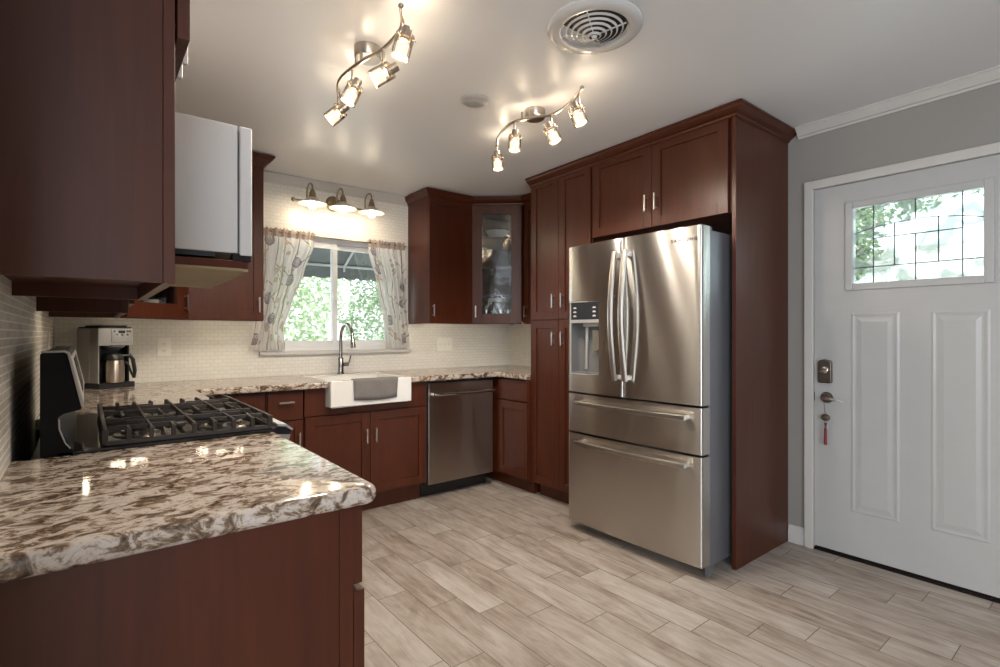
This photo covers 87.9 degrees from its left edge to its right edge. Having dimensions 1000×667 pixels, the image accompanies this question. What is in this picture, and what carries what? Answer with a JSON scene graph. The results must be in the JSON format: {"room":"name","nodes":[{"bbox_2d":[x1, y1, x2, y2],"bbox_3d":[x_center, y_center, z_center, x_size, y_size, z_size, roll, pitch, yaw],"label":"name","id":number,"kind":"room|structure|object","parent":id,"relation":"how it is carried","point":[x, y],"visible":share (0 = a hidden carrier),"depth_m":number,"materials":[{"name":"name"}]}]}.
{"room":"kitchen","nodes":[
{"label":"kitchen","id":0,"kind":"room"},
{"bbox_2d":[0,275,53,479],"bbox_3d":[-1.477,0.000,1.521,0.130,2.440,3.620,0,0,-39],"label":"wall","id":1,"kind":"structure","parent":0,"point":[24,330],"depth_m":1.38,"materials":[{"name":"beige tile"}]},
{"bbox_2d":[47,332,49,349],"bbox_3d":[-2.139,0.052,2.461,0.008,0.115,0.075,0,0,-39],"label":"wall outlet","id":2,"kind":"object","parent":1,"relation":"attached to","point":[48,333],"visible":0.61,"depth_m":2.43,"materials":[{"name":"beige plastic"}]},
{"bbox_2d":[36,296,134,317],"bbox_3d":[-1.782,-0.595,2.267,0.319,1.031,0.820,0,0,-39],"label":"upper cabinet","id":3,"kind":"object","parent":1,"relation":"attached to","point":[56,306],"visible":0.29,"depth_m":1.96,"materials":[{"name":"brown wood"}]},
{"bbox_2d":[0,0,189,299],"bbox_3d":[-0.860,-0.633,1.110,0.318,1.086,0.614,0,0,-39],"label":"upper cabinet","id":4,"kind":"object","parent":1,"relation":"attached to","point":[87,87],"visible":1,"depth_m":0.86,"materials":[{"name":"brown wood"}]},
{"bbox_2d":[171,256,248,287],"bbox_3d":[-1.198,-0.205,1.720,0.550,0.030,0.740,0,0,-39],"label":"shelf","id":5,"kind":"object","parent":1,"relation":"attached to","point":[189,271],"visible":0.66,"depth_m":1.59,"materials":[{"name":"brown wood"}]},
{"bbox_2d":[175,112,251,261],"bbox_3d":[-1.184,-0.424,1.732,0.571,0.409,0.744,0,0,-39],"label":"microwave","id":6,"kind":"object","parent":5,"relation":"on","point":[213,159],"visible":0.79,"depth_m":1.53,"materials":[{"name":"silver metal"}]},
{"bbox_2d":[252,152,274,168],"bbox_3d":[-1.688,-1.115,2.836,0.529,0.082,1.643,0,0,-3],"label":"crown molding","id":7,"kind":"structure","parent":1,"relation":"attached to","point":[259,159],"depth_m":3.32,"materials":[{"name":"brown wood"}]},
{"bbox_2d":[54,182,507,382],"bbox_3d":[-1.331,0.000,4.043,3.505,2.440,0.140,0,0,-39],"label":"wall","id":8,"kind":"structure","parent":0,"point":[200,349],"depth_m":3.80,"materials":[{"name":"beige tile"}]},
{"bbox_2d":[120,286,189,319],"bbox_3d":[-2.114,-0.595,2.923,0.618,1.030,0.630,0,0,-39],"label":"upper cabinet","id":9,"kind":"object","parent":8,"relation":"attached to","point":[178,306],"visible":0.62,"depth_m":2.97,"materials":[{"name":"brown wood"}]},
{"bbox_2d":[144,299,158,302],"bbox_3d":[-1.971,-0.153,2.923,0.089,0.075,0.072,0,0,-6],"label":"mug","id":10,"kind":"object","parent":9,"relation":"in","point":[146,300],"visible":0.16,"depth_m":2.90,"materials":[{"name":"white ceramic"}]},
{"bbox_2d":[157,338,170,356],"bbox_3d":[-2.138,0.087,3.304,0.074,0.118,0.008,0,0,-39],"label":"wall outlet","id":11,"kind":"object","parent":8,"relation":"attached to","point":[163,344],"visible":1,"depth_m":3.30,"materials":[{"name":"beige plastic"}]},
{"bbox_2d":[187,164,263,320],"bbox_3d":[-1.790,-0.595,3.344,0.426,1.030,0.376,0,0,-39],"label":"upper cabinet","id":12,"kind":"object","parent":8,"relation":"attached to","point":[241,298],"visible":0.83,"depth_m":3.30,"materials":[{"name":"brown wood"}]},
{"bbox_2d":[264,230,405,246],"bbox_3d":[-1.252,-0.723,3.985,1.165,0.014,0.049,0,0,-39],"label":"curtain rod","id":13,"kind":"object","parent":8,"relation":"attached to","point":[264,230],"visible":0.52,"depth_m":3.96,"materials":[{"name":"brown metal"}]},
{"bbox_2d":[248,226,315,350],"bbox_3d":[-1.551,-0.318,3.712,0.463,0.872,0.052,0,0,-39],"label":"curtain","id":14,"kind":"object","parent":13,"relation":"hanging from","point":[286,256],"visible":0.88,"depth_m":3.69,"materials":[{"name":"fabric"}]},
{"bbox_2d":[367,239,409,347],"bbox_3d":[-0.904,-0.318,4.228,0.373,0.872,0.052,0,0,-39],"label":"curtain","id":15,"kind":"object","parent":13,"relation":"hanging from","point":[387,261],"visible":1,"depth_m":4.24,"materials":[{"name":"fabric"}]},
{"bbox_2d":[259,237,411,354],"bbox_3d":[-1.258,-0.290,4.065,1.195,0.889,0.147,0,0,-39],"label":"window","id":16,"kind":"structure","parent":8,"relation":"in","point":[331,346],"depth_m":4.06,"materials":[{"name":"white plastic"}]},
{"bbox_2d":[264,170,406,205],"bbox_3d":[-1.217,-1.110,4.010,1.900,0.064,0.054,0,0,-39],"label":"trim","id":17,"kind":"structure","parent":8,"relation":"attached to","point":[272,177],"depth_m":3.95,"materials":[{"name":"white paint"}]},
{"bbox_2d":[291,183,384,217],"bbox_3d":[-1.192,-0.985,3.873,0.670,0.200,0.298,0,0,-39],"label":"wall light","id":18,"kind":"object","parent":8,"relation":"attached to","point":[332,203],"visible":1,"depth_m":3.83,"materials":[{"name":"white glass"}]},
{"bbox_2d":[303,248,375,281],"bbox_3d":[-1.737,-0.993,4.580,4.200,0.855,1.185,0,0,-39],"label":"awning","id":19,"kind":"object","parent":8,"relation":"attached to","point":[350,265],"visible":0.16,"depth_m":5.33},
{"bbox_2d":[408,198,471,323],"bbox_3d":[-0.495,-0.595,4.377,0.424,1.030,0.376,0,0,-39],"label":"upper cabinet","id":20,"kind":"object","parent":8,"relation":"attached to","point":[439,231],"visible":0.96,"depth_m":4.25,"materials":[{"name":"brown wood"}]},
{"bbox_2d":[437,338,451,350],"bbox_3d":[-0.491,0.098,4.613,0.160,0.118,0.016,0,0,-39],"label":"switch plate","id":21,"kind":"object","parent":8,"relation":"attached to","point":[443,344],"visible":1,"depth_m":4.62,"materials":[{"name":"beige plastic"}]},
{"bbox_2d":[405,187,530,205],"bbox_3d":[-0.190,-1.112,4.216,1.265,0.076,0.348,0,0,0],"label":"crown molding","id":22,"kind":"structure","parent":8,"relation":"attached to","point":[427,192],"depth_m":4.30,"materials":[{"name":"brown wood"}]},
{"bbox_2d":[472,205,523,323],"bbox_3d":[0.007,-0.595,4.627,0.682,1.030,0.612,0,0,-39],"label":"upper cabinet","id":23,"kind":"object","parent":8,"relation":"attached to","point":[497,262],"visible":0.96,"depth_m":4.38,"materials":[{"name":"brown wood"}]},
{"bbox_2d":[482,237,510,250],"bbox_3d":[0.007,-0.810,4.634,0.633,0.016,0.564,0,0,-39],"label":"shelf","id":24,"kind":"object","parent":23,"relation":"attached to","point":[488,243],"depth_m":4.65,"materials":[{"name":"clear glass"}]},
{"bbox_2d":[482,267,510,276],"bbox_3d":[0.007,-0.560,4.634,0.633,0.016,0.564,0,0,-39],"label":"shelf","id":25,"kind":"object","parent":23,"relation":"attached to","point":[486,271],"depth_m":4.66,"materials":[{"name":"clear glass"}]},
{"bbox_2d":[482,296,510,301],"bbox_3d":[0.007,-0.310,4.634,0.633,0.016,0.564,0,0,-39],"label":"shelf","id":26,"kind":"object","parent":23,"relation":"attached to","point":[484,298],"depth_m":4.54,"materials":[{"name":"clear glass"}]},
{"bbox_2d":[485,229,508,236],"bbox_3d":[-0.026,-0.856,4.559,0.220,0.075,0.220,0,0,-39],"label":"serving bowl","id":27,"kind":"object","parent":23,"relation":"on","point":[494,232],"visible":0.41,"depth_m":4.49,"materials":[{"name":"white ceramic"}]},
{"bbox_2d":[483,294,510,295],"bbox_3d":[-0.026,-0.327,4.559,0.240,0.017,0.240,0,0,-39],"label":"plate","id":28,"kind":"object","parent":23,"relation":"on","point":[488,294],"visible":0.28,"depth_m":4.46,"materials":[{"name":"ceramic"}]},
{"bbox_2d":[175,0,999,196],"bbox_3d":[-0.097,-1.271,-0.800,8.050,0.258,9.270,0,0,-39],"label":"ceiling","id":29,"kind":"structure","parent":0,"point":[272,69],"depth_m":2.33,"materials":[{"name":"paint"}]},
{"bbox_2d":[323,2,415,126],"bbox_3d":[-0.539,-1.052,2.091,0.157,0.239,0.850,0,0,-39],"label":"track light","id":30,"kind":"object","parent":29,"relation":"attached to","point":[368,53],"visible":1,"depth_m":2.07,"materials":[{"name":"silver metal"}]},
{"bbox_2d":[460,93,487,107],"bbox_3d":[-0.129,-1.161,2.597,0.140,0.018,0.140,0,0,-39],"label":"cover plate","id":31,"kind":"object","parent":29,"relation":"attached to","point":[474,100],"visible":1,"depth_m":2.58,"materials":[{"name":"white paint"}]},
{"bbox_2d":[491,85,587,170],"bbox_3d":[0.164,-1.051,2.673,0.222,0.240,0.851,0,0,-39],"label":"track light","id":32,"kind":"object","parent":29,"relation":"attached to","point":[532,114],"visible":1,"depth_m":2.62,"materials":[{"name":"silver metal"}]},
{"bbox_2d":[547,0,642,53],"bbox_3d":[0.363,-1.157,1.998,0.364,0.048,0.364,0,0,-39],"label":"ceiling vent","id":33,"kind":"object","parent":29,"relation":"in","point":[611,24],"visible":1,"depth_m":1.96,"materials":[{"name":"white metal"}]},
{"bbox_2d":[359,477,999,666],"bbox_3d":[-0.049,1.280,0.262,6.650,0.120,7.670,0,0,-39],"label":"floor","id":34,"kind":"structure","parent":0,"point":[490,573],"depth_m":2.35,"materials":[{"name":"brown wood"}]},
{"bbox_2d":[37,392,264,441],"bbox_3d":[-1.714,0.783,2.710,0.974,0.874,1.425,0,0,-39],"label":"base cabinet","id":35,"kind":"object","parent":34,"relation":"on","point":[257,400],"visible":0.07,"depth_m":3.04,"materials":[{"name":"brown wood"}]},
{"bbox_2d":[30,345,292,459],"bbox_3d":[-1.129,0.631,1.761,0.653,1.178,0.772,0,0,-39],"label":"gas range","id":36,"kind":"object","parent":34,"relation":"on","point":[63,432],"visible":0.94,"depth_m":1.51,"materials":[{"name":"black metal"}]},
{"bbox_2d":[60,402,290,455],"bbox_3d":[-1.121,0.305,1.768,0.564,0.029,0.762,0,0,-39],"label":"cooktop","id":37,"kind":"object","parent":36,"relation":"in","point":[85,432],"depth_m":1.55,"materials":[{"name":"black metal"}]},
{"bbox_2d":[0,505,363,666],"bbox_3d":[-0.707,0.783,1.154,0.608,0.873,0.690,0,0,-39],"label":"base cabinet","id":38,"kind":"object","parent":34,"relation":"on","point":[288,593],"visible":0.58,"depth_m":0.89,"materials":[{"name":"brown wood"}]},
{"bbox_2d":[0,432,375,583],"bbox_3d":[-0.704,0.326,1.147,0.609,0.040,0.718,0,0,-39],"label":"countertop","id":39,"kind":"structure","parent":38,"relation":"on","point":[59,513],"depth_m":0.98,"materials":[{"name":"beige stone"}]},
{"bbox_2d":[265,390,302,446],"bbox_3d":[-1.488,0.783,3.390,0.220,0.874,0.645,0,0,-39],"label":"base cabinet","id":40,"kind":"object","parent":34,"relation":"on","point":[286,407],"visible":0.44,"depth_m":3.18,"materials":[{"name":"brown wood"}]},
{"bbox_2d":[303,382,425,510],"bbox_3d":[-1.058,0.783,3.733,0.872,0.874,0.645,0,0,-39],"label":"base cabinet","id":41,"kind":"object","parent":34,"relation":"on","point":[384,444],"visible":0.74,"depth_m":3.56,"materials":[{"name":"brown wood"}]},
{"bbox_2d":[420,377,495,496],"bbox_3d":[-0.458,0.784,4.183,0.616,0.872,0.690,0,0,-39],"label":"dishwasher","id":42,"kind":"object","parent":34,"relation":"on","point":[459,412],"visible":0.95,"depth_m":3.96,"materials":[{"name":"silver metal"}]},
{"bbox_2d":[486,377,539,492],"bbox_3d":[0.143,0.783,4.482,0.650,0.874,1.003,0,0,-39],"label":"base cabinet","id":43,"kind":"object","parent":34,"relation":"on","point":[511,397],"visible":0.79,"depth_m":4.03,"materials":[{"name":"brown wood"}]},
{"bbox_2d":[36,365,530,430],"bbox_3d":[-0.783,0.326,3.461,3.373,0.040,1.451,0,0,-39],"label":"countertop","id":44,"kind":"structure","parent":43,"relation":"on","point":[188,390],"depth_m":3.11,"materials":[{"name":"beige stone"}]},
{"bbox_2d":[77,325,134,388],"bbox_3d":[-2.251,0.130,2.969,0.225,0.352,0.188,0,0,24],"label":"coffee maker","id":45,"kind":"object","parent":44,"relation":"on","point":[93,341],"visible":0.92,"depth_m":2.90,"materials":[{"name":"silver plastic"}]},
{"bbox_2d":[103,345,124,349],"bbox_3d":[-2.191,0.079,2.948,0.100,0.030,0.100,0,0,24],"label":"basket","id":46,"kind":"object","parent":45,"relation":"on","point":[105,347],"depth_m":2.92,"materials":[{"name":"grey plastic"}]},
{"bbox_2d":[101,353,136,382],"bbox_3d":[-2.175,0.193,2.955,0.108,0.164,0.159,0,0,24],"label":"coffee carafe","id":47,"kind":"object","parent":45,"relation":"on","point":[113,364],"visible":1,"depth_m":2.90,"materials":[{"name":"metal"}]},
{"bbox_2d":[337,322,355,373],"bbox_3d":[-1.116,0.112,3.865,0.109,0.388,0.281,0,0,-39],"label":"faucet","id":48,"kind":"object","parent":44,"relation":"on","point":[341,364],"visible":1,"depth_m":3.92,"materials":[{"name":"metal"}]},
{"bbox_2d":[303,372,410,408],"bbox_3d":[-1.011,0.390,3.655,0.585,0.175,0.551,0,0,-39],"label":"farmhouse sink","id":49,"kind":"object","parent":44,"relation":"in","point":[339,393],"visible":0.59,"depth_m":3.45,"materials":[{"name":"white ceramic"}]},
{"bbox_2d":[351,376,397,399],"bbox_3d":[-0.832,0.367,3.457,0.318,0.146,0.046,0,0,-39],"label":"dish towel","id":50,"kind":"object","parent":49,"relation":"on","point":[377,388],"visible":1,"depth_m":3.44,"materials":[{"name":"grey fabric"}]},
{"bbox_2d":[531,167,605,503],"bbox_3d":[0.646,0.044,3.855,0.646,2.352,0.596,0,0,-39],"label":"pantry cabinet","id":51,"kind":"object","parent":34,"relation":"on","point":[561,208],"visible":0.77,"depth_m":3.71,"materials":[{"name":"brown wood"}]},
{"bbox_2d":[569,224,731,577],"bbox_3d":[1.004,0.338,3.140,0.943,1.764,0.907,0,0,-39],"label":"refrigerator","id":52,"kind":"object","parent":34,"relation":"on","point":[650,314],"visible":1,"depth_m":2.75,"materials":[{"name":"grey metal"}]},
{"bbox_2d":[732,116,787,569],"bbox_3d":[1.449,0.044,2.873,0.616,2.352,0.022,0,0,-39],"label":"end panel","id":53,"kind":"object","parent":34,"relation":"on","point":[759,158],"visible":0.97,"depth_m":2.83,"materials":[{"name":"brown wood"}]},
{"bbox_2d":[508,83,999,527],"bbox_3d":[2.377,0.000,2.320,0.140,2.440,7.460,0,0,-39],"label":"wall","id":54,"kind":"structure","parent":0,"point":[970,119],"depth_m":2.86,"materials":[{"name":"grey paint"}]},
{"bbox_2d":[523,203,532,323],"bbox_3d":[0.442,-0.595,4.325,0.378,1.030,0.384,0,0,-39],"label":"upper cabinet","id":55,"kind":"object","parent":54,"relation":"attached to","point":[527,207],"visible":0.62,"depth_m":4.34,"materials":[{"name":"brown wood"}]},
{"bbox_2d":[592,118,731,240],"bbox_3d":[1.132,-0.881,3.247,0.646,0.501,0.957,0,0,-39],"label":"upper cabinet","id":56,"kind":"object","parent":54,"relation":"attached to","point":[685,180],"visible":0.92,"depth_m":3.01,"materials":[{"name":"brown wood"}]},
{"bbox_2d":[525,98,796,187],"bbox_3d":[0.960,-1.136,3.442,0.673,0.082,1.634,0,0,-39],"label":"crown molding","id":57,"kind":"structure","parent":56,"relation":"attached to","point":[741,108],"depth_m":2.95,"materials":[{"name":"brown wood"}]},
{"bbox_2d":[788,524,803,545],"bbox_3d":[1.723,1.170,3.016,0.014,0.100,0.088,0,0,-39],"label":"baseboard","id":58,"kind":"structure","parent":54,"relation":"attached to","point":[795,533],"depth_m":3.01,"materials":[{"name":"white paint"}]},
{"bbox_2d":[795,65,999,139],"bbox_3d":[3.171,-1.186,1.170,0.054,0.125,4.672,0,0,-39],"label":"trim","id":59,"kind":"structure","parent":54,"relation":"attached to","point":[990,76],"depth_m":2.60,"materials":[{"name":"white paint"}]},
{"bbox_2d":[804,142,999,603],"bbox_3d":[2.100,0.179,2.611,0.208,2.082,1.011,0,0,-39],"label":"door","id":60,"kind":"structure","parent":54,"relation":"in","point":[905,481],"depth_m":2.62,"materials":[{"name":"white paint"}]},
{"bbox_2d":[821,405,829,444],"bbox_3d":[1.797,0.481,2.864,0.036,0.266,0.036,0,0,8],"label":"charm","id":61,"kind":"object","parent":60,"relation":"hanging from","point":[824,417],"visible":1,"depth_m":2.86,"materials":[{"name":"red fabric"}]},
{"label":"outside","id":62,"kind":"structure","parent":0,"visible":0},
{"bbox_3d":[6.599,1.420,4.116,8.550,0.100,10.200,0,0,-39],"label":"ground","id":63,"kind":"structure","parent":62,"visible":0},
{"bbox_2d":[856,205,888,281],"bbox_3d":[2.996,-0.066,4.596,0.766,2.874,0.709,0,0,-39],"label":"shrub","id":64,"kind":"object","parent":63,"relation":"on","point":[864,246],"visible":0.12,"depth_m":4.40,"materials":[{"name":"green plant"}]},
{"bbox_2d":[856,239,983,282],"bbox_3d":[6.174,0.145,5.249,0.200,2.450,7.500,0,0,-39],"label":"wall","id":65,"kind":"structure","parent":63,"relation":"on","point":[971,248],"depth_m":6.30,"materials":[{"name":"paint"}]},
{"bbox_2d":[857,189,983,230],"bbox_3d":[3.666,-0.494,6.520,1.711,3.732,4.500,0,0,-39],"label":"tree","id":66,"kind":"object","parent":63,"relation":"on","point":[903,205],"visible":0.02,"depth_m":5.60,"materials":[{"name":"green plant"}]},
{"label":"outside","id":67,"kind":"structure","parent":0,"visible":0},
{"bbox_3d":[-4.505,1.420,8.048,15.000,0.100,9.800,0,0,-39],"label":"ground","id":68,"kind":"structure","parent":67,"visible":0},
{"bbox_2d":[284,276,351,340],"bbox_3d":[-3.299,-0.222,6.715,2.827,3.187,2.074,0,0,-39],"label":"tree","id":69,"kind":"object","parent":68,"relation":"on","point":[303,290],"visible":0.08,"depth_m":7.01,"materials":[{"name":"green plant"}]},
{"bbox_2d":[284,289,384,340],"bbox_3d":[-5.183,0.245,9.298,12.500,2.250,0.200,0,0,-39],"label":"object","id":70,"kind":"structure","parent":68,"relation":"on","point":[297,310],"depth_m":10.67,"materials":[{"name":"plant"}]},
{"bbox_2d":[307,278,384,339],"bbox_3d":[-1.740,-0.433,10.105,3.867,3.610,2.129,0,0,-39],"label":"tree","id":71,"kind":"object","parent":68,"relation":"on","point":[375,300],"visible":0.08,"depth_m":9.40,"materials":[{"name":"green plant"}]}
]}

